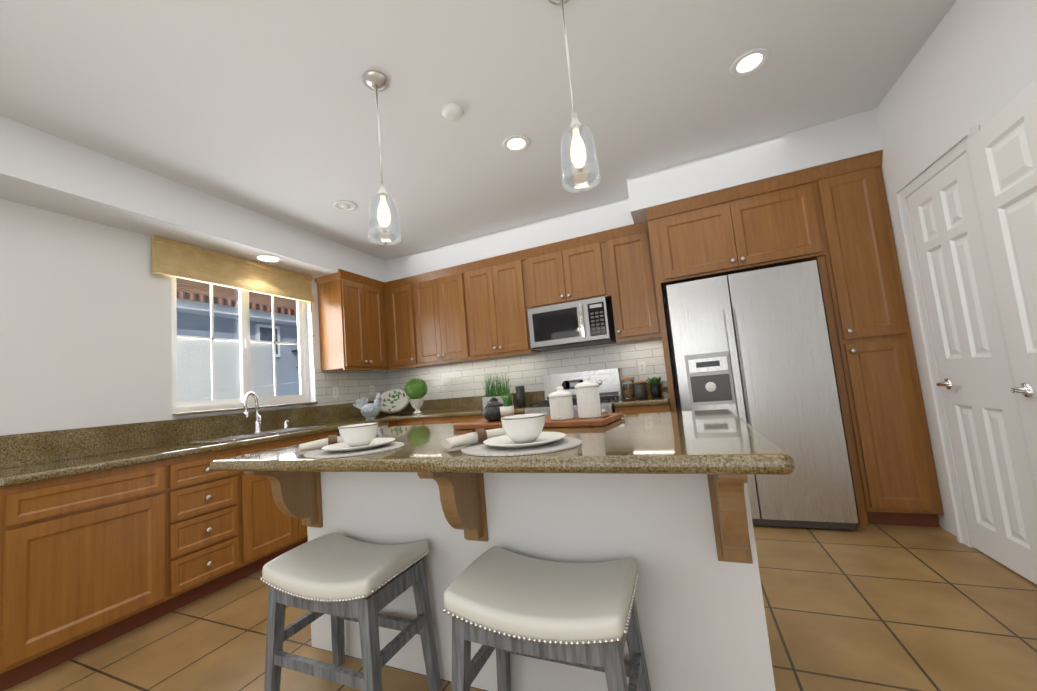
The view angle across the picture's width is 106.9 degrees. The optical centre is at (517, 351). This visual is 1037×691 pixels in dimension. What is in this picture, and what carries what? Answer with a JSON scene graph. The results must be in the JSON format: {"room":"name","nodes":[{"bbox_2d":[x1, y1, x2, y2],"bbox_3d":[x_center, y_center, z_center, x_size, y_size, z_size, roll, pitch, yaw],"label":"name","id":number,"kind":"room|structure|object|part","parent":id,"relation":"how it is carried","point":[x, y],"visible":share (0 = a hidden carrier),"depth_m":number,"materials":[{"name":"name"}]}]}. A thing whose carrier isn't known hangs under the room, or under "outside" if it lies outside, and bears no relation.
{"room":"kitchen","nodes":[
{"label":"kitchen","id":0,"kind":"room"},
{"bbox_2d":[0,198,345,435],"bbox_3d":[-2.973,0.182,1.987,0.160,2.740,6.380,-7,-6,23],"label":"wall","id":1,"kind":"structure","parent":0,"point":[85,323],"depth_m":2.42,"materials":[{"name":"paint"}]},
{"bbox_2d":[0,401,387,468],"bbox_3d":[-2.228,0.610,3.383,0.021,0.178,3.171,-7,-6,23],"label":"backsplash","id":2,"kind":"structure","parent":1,"relation":"attached to","point":[19,450],"depth_m":2.62,"materials":[{"name":"stone"}]},
{"bbox_2d":[171,277,309,413],"bbox_3d":[-2.425,-0.091,3.438,0.085,1.209,1.184,-7,-6,23],"label":"window","id":3,"kind":"structure","parent":1,"relation":"in","point":[245,340],"depth_m":3.40,"materials":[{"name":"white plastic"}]},
{"bbox_2d":[152,235,313,302],"bbox_3d":[-2.363,-0.674,3.361,0.047,0.277,1.300,-7,-6,23],"label":"window valance","id":4,"kind":"object","parent":3,"relation":"attached to","point":[173,258],"visible":0.96,"depth_m":3.20,"materials":[{"name":"beige fabric"}]},
{"bbox_2d":[306,301,313,355],"bbox_3d":[-2.084,-0.232,3.854,0.020,0.582,0.091,-7,-6,23],"label":"blind cord","id":5,"kind":"object","parent":4,"relation":"hanging from","point":[312,328],"visible":1,"depth_m":3.88,"materials":[{"name":"white plastic"}]},
{"bbox_2d":[172,402,317,415],"bbox_3d":[-2.324,0.493,3.365,0.187,0.020,1.184,-7,-6,23],"label":"sill","id":6,"kind":"structure","parent":1,"relation":"attached to","point":[222,410],"depth_m":3.16,"materials":[{"name":"white paint"}]},
{"bbox_2d":[314,369,387,405],"bbox_3d":[-1.851,0.385,4.390,0.008,0.380,1.050,-7,-6,23],"label":"wall tile","id":7,"kind":"structure","parent":1,"relation":"attached to","point":[353,386],"depth_m":4.28,"materials":[{"name":"white tile"}]},
{"bbox_2d":[332,387,338,397],"bbox_3d":[-1.949,0.433,4.121,0.006,0.116,0.072,-7,-6,23],"label":"electrical outlet plate","id":8,"kind":"object","parent":7,"relation":"attached to","point":[334,389],"depth_m":4.12,"materials":[{"name":"white plastic"}]},
{"bbox_2d":[369,385,373,394],"bbox_3d":[-1.744,0.458,4.605,0.006,0.116,0.072,-7,-6,23],"label":"electrical outlet plate","id":9,"kind":"object","parent":7,"relation":"attached to","point":[371,387],"depth_m":4.60,"materials":[{"name":"white plastic"}]},
{"bbox_2d":[316,273,389,370],"bbox_3d":[-1.797,-0.276,4.268,0.346,0.948,0.648,-7,-6,23],"label":"upper cabinet","id":10,"kind":"object","parent":1,"relation":"attached to","point":[351,311],"depth_m":4.04,"materials":[{"name":"brown wood"}]},
{"bbox_2d":[0,0,955,260],"bbox_3d":[-0.816,-1.523,1.161,5.220,0.120,6.780,-7,-6,23],"label":"ceiling","id":11,"kind":"structure","parent":0,"point":[268,108],"depth_m":2.08,"materials":[{"name":"white paint"}]},
{"bbox_2d":[0,116,386,281],"bbox_3d":[-2.845,-1.053,1.998,0.350,0.310,6.380,-7,-6,23],"label":"ceiling soffit","id":12,"kind":"object","parent":11,"relation":"attached to","point":[43,170],"depth_m":2.55,"materials":[{"name":"white paint"}]},
{"bbox_2d":[251,254,283,263],"bbox_3d":[-2.203,-0.822,3.399,0.244,0.009,0.244,-7,-6,23],"label":"recessed light","id":13,"kind":"object","parent":12,"relation":"in","point":[269,258],"visible":0.98,"depth_m":3.39,"materials":[{"name":"white paint"}]},
{"bbox_2d":[333,200,357,210],"bbox_3d":[-1.436,-1.217,3.213,0.188,0.012,0.188,-7,-6,23],"label":"recessed light","id":14,"kind":"object","parent":11,"relation":"in","point":[344,205],"visible":1,"depth_m":3.20,"materials":[{"name":"white paint"}]},
{"bbox_2d":[363,70,400,244],"bbox_3d":[-0.690,-0.976,1.938,0.154,0.845,0.154,-7,-6,23],"label":"pendant light","id":15,"kind":"object","parent":11,"relation":"hanging from","point":[376,81],"visible":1,"depth_m":1.90,"materials":[{"name":"clear glass"}]},
{"bbox_2d":[442,103,462,120],"bbox_3d":[-0.378,-1.388,2.238,0.124,0.032,0.124,-7,-6,23],"label":"smoke detector","id":16,"kind":"object","parent":11,"relation":"attached to","point":[452,111],"visible":0.96,"depth_m":2.21,"materials":[{"name":"white paint"}]},
{"bbox_2d":[386,197,633,281],"bbox_3d":[-0.195,-1.103,4.176,2.850,0.284,0.310,-7,-6,23],"label":"ceiling soffit","id":17,"kind":"structure","parent":11,"relation":"attached to","point":[598,218],"depth_m":3.93,"materials":[{"name":"white paint"}]},
{"bbox_2d":[502,135,529,152],"bbox_3d":[-0.009,-1.400,2.592,0.188,0.009,0.188,-7,-6,23],"label":"recessed light","id":18,"kind":"object","parent":11,"relation":"in","point":[516,143],"visible":1,"depth_m":2.59,"materials":[{"name":"white paint"}]},
{"bbox_2d":[549,0,600,191],"bbox_3d":[0.216,-1.090,1.559,0.154,0.845,0.154,-7,-6,23],"label":"pendant light","id":19,"kind":"object","parent":11,"relation":"hanging from","point":[578,154],"visible":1,"depth_m":1.50,"materials":[{"name":"clear glass"}]},
{"bbox_2d":[730,48,769,76],"bbox_3d":[1.251,-1.557,2.075,0.188,0.009,0.188,-7,-6,23],"label":"recessed light","id":20,"kind":"object","parent":11,"relation":"in","point":[750,62],"visible":1,"depth_m":2.07,"materials":[{"name":"white paint"}]},
{"bbox_2d":[627,109,883,223],"bbox_3d":[1.785,-1.368,3.159,1.620,0.284,0.660,-7,-6,23],"label":"soffit","id":21,"kind":"structure","parent":11,"relation":"attached to","point":[859,134],"depth_m":2.81,"materials":[{"name":"white paint"}]},
{"bbox_2d":[5,523,1036,690],"bbox_3d":[-0.566,1.315,0.906,5.220,0.120,6.780,-7,-6,23],"label":"floor","id":22,"kind":"structure","parent":0,"point":[877,607],"depth_m":1.72,"materials":[{"name":"tile"}]},
{"bbox_2d":[0,459,171,690],"bbox_3d":[-2.391,1.075,2.025,0.667,0.874,0.590,-7,-6,23],"label":"base cabinet","id":23,"kind":"object","parent":22,"relation":"on","point":[90,561],"depth_m":1.86,"materials":[{"name":"brown wood"}]},
{"bbox_2d":[172,448,231,610],"bbox_3d":[-2.230,1.095,2.405,0.667,0.874,0.383,-7,-6,23],"label":"base cabinet","id":24,"kind":"object","parent":22,"relation":"on","point":[201,496],"depth_m":2.32,"materials":[{"name":"brown wood"}]},
{"bbox_2d":[0,411,427,486],"bbox_3d":[-1.917,0.682,3.251,0.690,0.040,3.177,-7,-6,23],"label":"countertop","id":25,"kind":"structure","parent":24,"relation":"on","point":[35,473],"depth_m":2.19,"materials":[{"name":"brown stone"}]},
{"bbox_2d":[176,426,326,444],"bbox_3d":[-2.021,0.733,3.011,0.483,0.184,0.850,-7,-6,23],"label":"sink","id":26,"kind":"object","parent":25,"relation":"in","point":[244,436],"visible":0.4,"depth_m":2.98,"materials":[{"name":"silver metal"}]},
{"bbox_2d":[283,420,288,427],"bbox_3d":[-2.065,0.646,3.437,0.055,0.068,0.040,-7,-6,23],"label":"soap pump","id":27,"kind":"object","parent":26,"relation":"on","point":[285,424],"visible":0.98,"depth_m":3.43,"materials":[{"name":"silver metal"}]},
{"bbox_2d":[243,392,261,432],"bbox_3d":[-2.176,0.494,3.150,0.127,0.337,0.189,-7,-6,23],"label":"sink faucet","id":28,"kind":"object","parent":25,"relation":"on","point":[257,425],"visible":1,"depth_m":3.19,"materials":[{"name":"silver metal"}]},
{"bbox_2d":[353,392,382,418],"bbox_3d":[-1.578,0.573,4.101,0.311,0.265,0.162,-7,-6,23],"label":"rooster","id":29,"kind":"object","parent":25,"relation":"on","point":[369,410],"visible":1,"depth_m":4.07,"materials":[{"name":"ceramic"}]},
{"bbox_2d":[409,398,423,413],"bbox_3d":[-1.101,0.596,4.227,0.164,0.158,0.164,-7,-6,23],"label":"urn","id":30,"kind":"object","parent":25,"relation":"on","point":[416,404],"visible":1,"depth_m":4.18,"materials":[{"name":"white ceramic"}]},
{"bbox_2d":[404,378,427,398],"bbox_3d":[-1.117,0.406,4.245,0.251,0.238,0.250,-7,-6,23],"label":"topiary ball","id":31,"kind":"object","parent":30,"relation":"on","point":[415,388],"visible":1,"depth_m":4.17,"materials":[{"name":"green plant"}]},
{"bbox_2d":[232,471,307,582],"bbox_3d":[-1.972,1.212,2.987,0.667,0.700,0.900,-7,-6,23],"label":"base cabinet","id":32,"kind":"object","parent":22,"relation":"on","point":[261,533],"depth_m":2.63,"materials":[{"name":"brown wood"}]},
{"bbox_2d":[260,532,441,690],"bbox_3d":[-0.623,1.027,1.445,0.532,0.556,0.353,-7,-6,23],"label":"stool","id":33,"kind":"object","parent":22,"relation":"on","point":[339,578],"visible":1,"depth_m":1.38,"materials":[{"name":"grey wood"}]},
{"bbox_3d":[-0.642,0.804,1.465,0.510,0.106,0.340,-7,-6,23],"label":"seat","id":34,"kind":"part","parent":33,"relation":"part of","materials":[{"name":"white leather"}]},
{"bbox_2d":[338,422,388,435],"bbox_3d":[-1.660,1.153,3.678,0.628,0.855,0.592,-7,-6,23],"label":"base cabinet","id":35,"kind":"object","parent":22,"relation":"on","point":[383,425],"visible":0.15,"depth_m":3.79,"materials":[{"name":"brown wood"}]},
{"bbox_2d":[397,417,456,425],"bbox_3d":[-0.757,1.118,4.112,0.758,0.874,0.647,-7,-6,23],"label":"base cabinet","id":36,"kind":"object","parent":22,"relation":"on","point":[446,420],"depth_m":3.86,"materials":[{"name":"brown wood"}]},
{"bbox_2d":[457,413,524,422],"bbox_3d":[-0.152,1.043,3.859,0.838,0.874,0.647,-7,-6,23],"label":"base cabinet","id":37,"kind":"object","parent":22,"relation":"on","point":[463,419],"depth_m":3.67,"materials":[{"name":"brown wood"}]},
{"bbox_2d":[392,404,541,420],"bbox_3d":[-0.475,0.619,3.964,1.421,0.040,0.747,-7,-6,23],"label":"countertop","id":38,"kind":"structure","parent":37,"relation":"on","point":[517,409],"depth_m":3.85,"materials":[{"name":"brown stone"}]},
{"bbox_2d":[479,372,513,408],"bbox_3d":[-0.221,0.383,4.026,0.388,0.392,0.123,-7,-6,23],"label":"grass planter","id":39,"kind":"object","parent":38,"relation":"on","point":[490,394],"visible":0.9,"depth_m":4.01,"materials":[{"name":"stone"}]},
{"bbox_2d":[515,386,525,405],"bbox_3d":[0.032,0.449,3.928,0.094,0.200,0.094,-7,-6,23],"label":"cylinder","id":40,"kind":"object","parent":38,"relation":"on","point":[520,396],"visible":1,"depth_m":3.89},
{"bbox_2d":[244,471,775,690],"bbox_3d":[-0.077,0.829,1.621,1.860,0.887,0.930,-7,-6,23],"label":"kitchen island","id":41,"kind":"object","parent":22,"relation":"on","point":[686,543],"visible":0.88,"depth_m":1.32,"materials":[{"name":"paint"}]},
{"bbox_2d":[209,409,794,474],"bbox_3d":[-0.121,0.364,1.628,1.934,0.042,1.073,-7,-6,23],"label":"island countertop","id":42,"kind":"structure","parent":41,"relation":"on","point":[724,441],"depth_m":1.10,"materials":[{"name":"stone"}]},
{"bbox_2d":[304,442,404,458],"bbox_3d":[-0.609,0.366,1.447,0.380,0.004,0.316,-7,-6,23],"label":"placemat","id":43,"kind":"object","parent":42,"relation":"on","point":[320,453],"visible":0.65,"depth_m":1.37,"materials":[{"name":"white fabric"}]},
{"bbox_2d":[299,435,343,451],"bbox_3d":[-0.758,0.361,1.548,0.210,0.048,0.112,-2,-6,-29],"label":"napkin","id":44,"kind":"object","parent":43,"relation":"on","point":[321,443],"visible":0.69,"depth_m":1.51,"materials":[{"name":"fabric"}]},
{"bbox_2d":[321,438,394,451],"bbox_3d":[-0.595,0.352,1.452,0.258,0.019,0.258,-7,-6,23],"label":"plate","id":45,"kind":"object","parent":43,"relation":"on","point":[345,447],"visible":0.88,"depth_m":1.42,"materials":[{"name":"white ceramic"}]},
{"bbox_2d":[338,423,377,446],"bbox_3d":[-0.599,0.316,1.456,0.141,0.078,0.141,-7,-6,23],"label":"bowl","id":46,"kind":"object","parent":45,"relation":"on","point":[357,435],"visible":1,"depth_m":1.41,"materials":[{"name":"white ceramic"}]},
{"bbox_2d":[461,437,581,455],"bbox_3d":[0.009,0.288,1.188,0.380,0.004,0.316,-7,-6,23],"label":"placemat","id":47,"kind":"object","parent":42,"relation":"on","point":[483,449],"visible":0.69,"depth_m":1.11,"materials":[{"name":"grey fabric"}]},
{"bbox_2d":[441,428,506,448],"bbox_3d":[-0.140,0.283,1.290,0.210,0.048,0.112,-2,-6,-29],"label":"napkin","id":48,"kind":"object","parent":47,"relation":"on","point":[477,436],"visible":0.77,"depth_m":1.26,"materials":[{"name":"fabric"}]},
{"bbox_2d":[483,432,565,447],"bbox_3d":[0.023,0.275,1.194,0.258,0.019,0.258,-7,-6,23],"label":"plate","id":49,"kind":"object","parent":47,"relation":"on","point":[506,441],"visible":0.85,"depth_m":1.19,"materials":[{"name":"white ceramic"}]},
{"bbox_2d":[500,413,544,442],"bbox_3d":[0.020,0.238,1.197,0.141,0.078,0.141,-7,-6,23],"label":"bowl","id":50,"kind":"object","parent":49,"relation":"on","point":[523,428],"visible":1,"depth_m":1.15,"materials":[{"name":"white ceramic"}]},
{"bbox_2d":[453,413,622,429],"bbox_3d":[0.082,0.328,1.813,0.760,0.024,0.290,-8,-6,30],"label":"serving board","id":51,"kind":"object","parent":42,"relation":"on","point":[602,420],"visible":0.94,"depth_m":1.64,"materials":[{"name":"brown wood"}]},
{"bbox_2d":[481,397,502,421],"bbox_3d":[-0.114,0.283,1.909,0.147,0.115,0.122,-7,-6,23],"label":"pot","id":52,"kind":"object","parent":51,"relation":"on","point":[491,411],"visible":0.9,"depth_m":1.86,"materials":[{"name":"grey ceramic"}]},
{"bbox_2d":[498,389,513,416],"bbox_3d":[-0.050,0.243,1.814,0.102,0.165,0.088,-7,-6,23],"label":"plant","id":53,"kind":"object","parent":51,"relation":"on","point":[506,409],"visible":0.85,"depth_m":1.79,"materials":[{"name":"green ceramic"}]},
{"bbox_2d":[548,386,573,419],"bbox_3d":[0.192,0.222,1.687,0.110,0.143,0.110,-7,-6,23],"label":"medium canister","id":54,"kind":"object","parent":51,"relation":"on","point":[561,402],"visible":1,"depth_m":1.65,"materials":[{"name":"white ceramic"}]},
{"bbox_2d":[575,377,600,418],"bbox_3d":[0.304,0.194,1.656,0.106,0.173,0.106,-7,-6,23],"label":"canister","id":55,"kind":"object","parent":51,"relation":"on","point":[588,399],"visible":1,"depth_m":1.61,"materials":[{"name":"white ceramic"}]},
{"bbox_2d":[443,546,650,690],"bbox_3d":[0.102,0.936,1.142,0.532,0.556,0.353,-7,-6,23],"label":"stool","id":56,"kind":"object","parent":22,"relation":"on","point":[504,603],"visible":1,"depth_m":1.08,"materials":[{"name":"white leather"}]},
{"bbox_3d":[0.082,0.713,1.162,0.510,0.106,0.340,-7,-6,23],"label":"seat","id":57,"kind":"part","parent":56,"relation":"part of","materials":[{"name":"white leather"}]},
{"bbox_2d":[524,368,622,415],"bbox_3d":[0.554,0.776,3.505,0.761,1.193,0.717,-7,-6,23],"label":"range","id":58,"kind":"object","parent":22,"relation":"on","point":[608,381],"visible":0.25,"depth_m":3.71,"materials":[{"name":"silver metal"}]},
{"bbox_2d":[615,402,670,413],"bbox_3d":[1.147,0.880,3.316,0.422,0.874,0.647,-7,-6,23],"label":"base cabinet","id":59,"kind":"object","parent":22,"relation":"on","point":[625,410],"depth_m":3.06,"materials":[{"name":"brown wood"}]},
{"bbox_2d":[613,395,669,406],"bbox_3d":[1.103,0.425,3.353,0.425,0.040,0.657,-7,-6,23],"label":"countertop","id":60,"kind":"structure","parent":59,"relation":"on","point":[661,400],"depth_m":3.09,"materials":[{"name":"brown stone"}]},
{"bbox_2d":[621,377,634,398],"bbox_3d":[1.013,0.328,3.506,0.120,0.194,0.120,-7,-6,23],"label":"glass jar","id":61,"kind":"object","parent":60,"relation":"on","point":[628,394],"visible":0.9,"depth_m":3.46,"materials":[{"name":"brown"}]},
{"bbox_2d":[633,381,647,398],"bbox_3d":[1.074,0.329,3.350,0.110,0.154,0.110,-7,-6,23],"label":"canister","id":62,"kind":"object","parent":60,"relation":"on","point":[640,388],"visible":1,"depth_m":3.31,"materials":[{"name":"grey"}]},
{"bbox_2d":[646,377,660,396],"bbox_3d":[1.236,0.309,3.434,0.157,0.180,0.161,-7,-6,23],"label":"succulent","id":63,"kind":"object","parent":60,"relation":"on","point":[655,387],"visible":0.98,"depth_m":3.40,"materials":[{"name":"green plant"}]},
{"bbox_2d":[666,260,858,529],"bbox_3d":[1.779,0.330,2.988,0.950,1.773,0.755,-7,-6,23],"label":"fridge","id":64,"kind":"object","parent":22,"relation":"on","point":[752,349],"visible":0.77,"depth_m":2.64,"materials":[{"name":"grey metal"}]},
{"bbox_2d":[814,158,943,526],"bbox_3d":[2.462,-0.049,2.822,0.418,2.400,0.617,-7,-6,23],"label":"tall cabinet","id":65,"kind":"object","parent":22,"relation":"on","point":[833,219],"depth_m":2.54,"materials":[{"name":"brown wood"}]},
{"bbox_2d":[385,296,681,413],"bbox_3d":[0.586,0.054,4.039,5.140,2.740,0.160,-7,-6,23],"label":"wall","id":66,"kind":"structure","parent":0,"point":[672,353],"depth_m":3.59,"materials":[{"name":"paint"}]},
{"bbox_2d":[386,281,433,368],"bbox_3d":[-1.248,-0.299,4.558,0.484,0.948,0.347,-7,-6,23],"label":"upper cabinet","id":67,"kind":"object","parent":66,"relation":"attached to","point":[403,327],"depth_m":4.40,"materials":[{"name":"brown wood"}]},
{"bbox_2d":[418,269,477,364],"bbox_3d":[-0.785,-0.357,4.364,0.822,0.948,0.347,-7,-6,23],"label":"upper cabinet","id":68,"kind":"object","parent":66,"relation":"attached to","point":[473,311],"depth_m":4.17,"materials":[{"name":"brown wood"}]},
{"bbox_2d":[388,391,544,413],"bbox_3d":[-0.644,0.564,4.427,2.073,0.178,0.021,-7,-6,23],"label":"backsplash","id":69,"kind":"structure","parent":66,"relation":"attached to","point":[530,397],"depth_m":4.42,"materials":[{"name":"stone"}]},
{"bbox_2d":[470,257,540,359],"bbox_3d":[-0.197,-0.430,4.118,0.755,0.948,0.347,-7,-6,23],"label":"upper cabinet","id":70,"kind":"object","parent":66,"relation":"attached to","point":[497,288],"depth_m":3.93,"materials":[{"name":"brown wood"}]},
{"bbox_2d":[387,338,666,401],"bbox_3d":[-0.123,0.232,4.239,3.312,0.455,0.008,-7,-6,23],"label":"wall tile","id":71,"kind":"structure","parent":66,"relation":"attached to","point":[461,379],"depth_m":4.12,"materials":[{"name":"white tile"}]},
{"bbox_2d":[638,361,646,373],"bbox_3d":[1.192,0.151,3.678,0.072,0.116,0.006,-7,-6,23],"label":"electrical outlet plate","id":72,"kind":"object","parent":71,"relation":"attached to","point":[641,367],"depth_m":3.67,"materials":[{"name":"white plastic"}]},
{"bbox_2d":[522,237,613,308],"bbox_3d":[0.511,-0.725,3.833,0.830,0.537,0.347,-7,-6,23],"label":"upper cabinet","id":73,"kind":"object","parent":66,"relation":"attached to","point":[579,271],"depth_m":3.66,"materials":[{"name":"brown wood"}]},
{"bbox_2d":[527,296,616,351],"bbox_3d":[0.528,-0.254,3.747,0.754,0.394,0.428,-7,-6,23],"label":"microwave","id":74,"kind":"object","parent":73,"relation":"attached to","point":[582,323],"visible":1,"depth_m":3.58,"materials":[{"name":"grey metal"}]},
{"bbox_2d":[606,225,661,342],"bbox_3d":[1.088,-0.592,3.581,0.390,0.948,0.347,-7,-6,23],"label":"upper cabinet","id":75,"kind":"object","parent":66,"relation":"attached to","point":[634,302],"depth_m":3.42,"materials":[{"name":"brown wood"}]},
{"bbox_2d":[624,381,668,395],"bbox_3d":[1.217,0.356,3.647,0.425,0.129,0.021,-7,-6,23],"label":"backsplash","id":76,"kind":"structure","parent":66,"relation":"attached to","point":[664,386],"depth_m":3.59,"materials":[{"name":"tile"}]},
{"bbox_2d":[650,174,829,297],"bbox_3d":[1.737,-0.881,3.174,1.083,0.560,0.617,-7,-6,23],"label":"upper cabinet","id":77,"kind":"object","parent":66,"relation":"attached to","point":[776,224],"depth_m":2.87,"materials":[{"name":"brown wood"}]},
{"bbox_2d":[876,0,1036,535],"bbox_3d":[1.591,-0.390,0.079,0.160,2.740,6.380,-7,-6,23],"label":"wall","id":78,"kind":"structure","parent":0,"point":[973,63],"depth_m":1.94,"materials":[{"name":"paint"}]},
{"bbox_2d":[894,125,1036,547],"bbox_3d":[2.339,0.026,2.002,0.030,2.125,0.694,-7,-6,23],"label":"door frame","id":79,"kind":"structure","parent":78,"relation":"attached to","point":[953,151],"depth_m":2.24,"materials":[{"name":"white paint"}]},
{"bbox_2d":[907,153,1036,584],"bbox_3d":[2.325,0.064,2.006,0.066,2.030,0.520,-7,-6,23],"label":"closet door","id":80,"kind":"structure","parent":78,"relation":"in","point":[996,486],"depth_m":1.96,"materials":[{"name":"white paint"}]},
{"bbox_2d":[966,77,1036,489],"bbox_3d":[2.009,0.022,1.337,0.099,2.050,0.800,-7,-6,23],"label":"open door","id":81,"kind":"structure","parent":78,"relation":"in","point":[1002,147],"depth_m":1.61,"materials":[{"name":"white paint"}]},
{"label":"outside","id":82,"kind":"structure","parent":0,"visible":0},
{"bbox_3d":[-4.061,5.192,6.547,6.200,0.200,20.000,-7,-6,23],"label":"ground","id":83,"kind":"structure","parent":82,"visible":0},
{"bbox_2d":[172,337,276,416],"bbox_3d":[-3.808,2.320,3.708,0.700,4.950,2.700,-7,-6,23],"label":"fence","id":84,"kind":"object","parent":83,"relation":"on","point":[203,347],"depth_m":4.39,"materials":[{"name":"white"}]},
{"bbox_2d":[177,298,300,407],"bbox_3d":[-4.035,2.110,6.698,1.440,5.940,18.000,-7,-6,23],"label":"building","id":85,"kind":"structure","parent":83,"relation":"on","point":[188,325],"depth_m":6.45,"materials":[{"name":"stucco"},{"name":"clay roof tile"},{"name":"glass"}]},
{"bbox_2d":[176,278,296,315],"bbox_3d":[-5.503,-1.197,7.495,3.300,1.500,18.000,-7,-6,23],"label":"roof","id":86,"kind":"structure","parent":85,"relation":"on","point":[218,297],"depth_m":6.31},
{"bbox_3d":[-1.484,0.664,4.564,0.183,0.149,0.200,-7,-6,23],"label":"stand","id":87,"kind":"object","parent":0,"visible":0},
{"bbox_2d":[380,389,408,412],"bbox_3d":[-1.489,0.580,4.561,0.343,0.291,0.217,-7,-6,23],"label":"platter","id":88,"kind":"object","parent":87,"relation":"on","point":[394,400],"visible":0.88,"depth_m":4.58,"materials":[{"name":"white ceramic"}]}
]}

